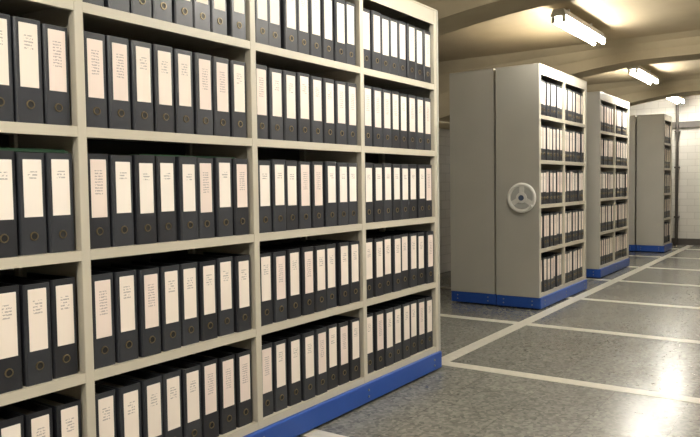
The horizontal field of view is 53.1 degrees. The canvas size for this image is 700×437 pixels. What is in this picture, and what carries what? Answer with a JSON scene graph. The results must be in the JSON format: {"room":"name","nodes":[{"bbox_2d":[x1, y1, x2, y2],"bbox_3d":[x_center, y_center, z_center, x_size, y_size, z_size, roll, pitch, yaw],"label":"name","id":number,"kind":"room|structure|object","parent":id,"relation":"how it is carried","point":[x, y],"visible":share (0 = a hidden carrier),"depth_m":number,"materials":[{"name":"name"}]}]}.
{"room":"archive storage room","nodes":[
{"label":"archive storage room","id":0,"kind":"room"},
{"bbox_2d":[297,245,699,436],"bbox_3d":[1.897,0.945,5.408,9.000,0.102,16.950,1,3,35],"label":"floor","id":1,"kind":"structure","parent":0,"point":[447,401],"depth_m":4.42,"materials":[{"name":"stone"}]},
{"bbox_2d":[0,0,441,436],"bbox_3d":[-0.840,-0.071,2.752,0.442,2.262,4.357,1,3,35],"label":"shelving unit","id":2,"kind":"object","parent":1,"relation":"on","point":[219,218],"visible":1,"depth_m":2.88,"materials":[{"name":"beige metal"}]},
{"bbox_2d":[439,121,450,272],"bbox_3d":[1.091,-0.285,9.396,0.480,2.000,0.480,1,3,35],"label":"column","id":3,"kind":"structure","parent":1,"relation":"on","point":[444,127],"depth_m":9.28,"materials":[{"name":"white paint"}]},
{"bbox_2d":[449,68,496,304],"bbox_3d":[1.607,-0.327,7.392,0.482,2.262,1.484,1,3,35],"label":"shelving unit","id":4,"kind":"object","parent":1,"relation":"on","point":[472,93],"visible":0.41,"depth_m":6.78,"materials":[{"name":"grey metal"}]},
{"bbox_2d":[495,63,586,308],"bbox_3d":[1.953,-0.317,7.075,0.442,2.262,1.587,1,3,35],"label":"shelving unit","id":5,"kind":"object","parent":1,"relation":"on","point":[541,110],"visible":1,"depth_m":6.59,"materials":[{"name":"grey metal"}]},
{"bbox_2d":[586,91,629,277],"bbox_3d":[3.263,-0.435,9.168,0.442,2.262,1.484,1,3,35],"label":"shelving unit","id":6,"kind":"object","parent":1,"relation":"on","point":[607,158],"visible":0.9,"depth_m":8.80,"materials":[{"name":"grey metal"}]},
{"bbox_2d":[629,116,636,250],"bbox_3d":[4.760,-0.593,12.025,0.442,2.262,0.684,1,3,35],"label":"shelving unit","id":7,"kind":"object","parent":1,"relation":"on","point":[632,119],"visible":0.29,"depth_m":11.66,"materials":[{"name":"grey metal"}]},
{"bbox_2d":[636,114,671,251],"bbox_3d":[5.126,-0.586,11.772,0.442,2.262,0.684,1,3,35],"label":"shelving unit","id":8,"kind":"object","parent":1,"relation":"on","point":[654,131],"visible":1,"depth_m":11.52,"materials":[{"name":"grey metal"}]},
{"bbox_2d":[438,0,699,95],"bbox_3d":[1.857,-1.875,5.273,9.000,0.150,16.950,1,3,35],"label":"ceiling","id":9,"kind":"structure","parent":0,"point":[530,29],"depth_m":7.00,"materials":[{"name":"paint"}]},
{"bbox_2d":[414,0,575,36],"bbox_3d":[1.594,-1.407,4.904,9.000,0.742,0.880,1,3,35],"label":"ceiling beam","id":10,"kind":"structure","parent":9,"relation":"attached to","point":[453,15],"depth_m":5.25,"materials":[{"name":"beige concrete"}]},
{"bbox_2d":[438,30,699,121],"bbox_3d":[3.499,-1.566,7.655,9.000,0.742,0.880,1,3,35],"label":"ceiling beam","id":11,"kind":"structure","parent":9,"relation":"attached to","point":[580,61],"depth_m":7.90,"materials":[{"name":"beige concrete"}]},
{"bbox_2d":[550,8,605,45],"bbox_3d":[2.125,-1.780,6.463,0.140,0.162,1.260,1,3,35],"label":"fluorescent light","id":12,"kind":"object","parent":9,"relation":"attached to","point":[562,17],"visible":1,"depth_m":6.30,"materials":[{"name":"beige plastic"}]},
{"bbox_2d":[627,66,658,84],"bbox_3d":[3.923,-1.943,9.349,0.140,0.162,1.260,1,3,35],"label":"fluorescent light","id":13,"kind":"object","parent":9,"relation":"attached to","point":[638,72],"visible":0.87,"depth_m":9.22,"materials":[{"name":"beige plastic"}]},
{"bbox_2d":[587,75,699,105],"bbox_3d":[5.404,-1.724,10.406,9.000,0.742,0.880,1,3,35],"label":"ceiling beam","id":14,"kind":"structure","parent":9,"relation":"attached to","point":[636,92],"depth_m":10.69,"materials":[{"name":"beige concrete"}]},
{"bbox_2d":[667,96,683,103],"bbox_3d":[5.506,-2.087,11.898,0.140,0.162,1.260,1,3,35],"label":"fluorescent light","id":15,"kind":"object","parent":9,"relation":"attached to","point":[677,99],"visible":0.42,"depth_m":12.07,"materials":[{"name":"beige plastic"}]},
{"bbox_2d":[629,95,699,238],"bbox_3d":[6.740,-0.856,12.362,9.000,2.700,0.150,1,3,35],"label":"wall","id":16,"kind":"structure","parent":0,"point":[689,138],"depth_m":12.71,"materials":[{"name":"white paint"}]},
{"bbox_2d":[674,103,680,244],"bbox_3d":[5.953,-0.813,12.739,0.080,2.600,0.130,1,3,35],"label":"pipe","id":17,"kind":"object","parent":16,"relation":"attached to","point":[677,131],"visible":0.84,"depth_m":12.70,"materials":[{"name":"grey metal"}]},
{"bbox_2d":[671,238,699,245],"bbox_3d":[6.709,0.436,12.354,9.000,0.120,0.020,1,3,35],"label":"baseboard","id":18,"kind":"structure","parent":16,"relation":"attached to","point":[681,241],"depth_m":12.74,"materials":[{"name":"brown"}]},
{"bbox_2d":[672,121,699,127],"bbox_3d":[6.668,-1.685,12.236,9.000,0.110,0.060,1,3,35],"label":"trim","id":19,"kind":"structure","parent":16,"relation":"attached to","point":[687,124],"depth_m":12.61,"materials":[{"name":"grey"}]}
]}

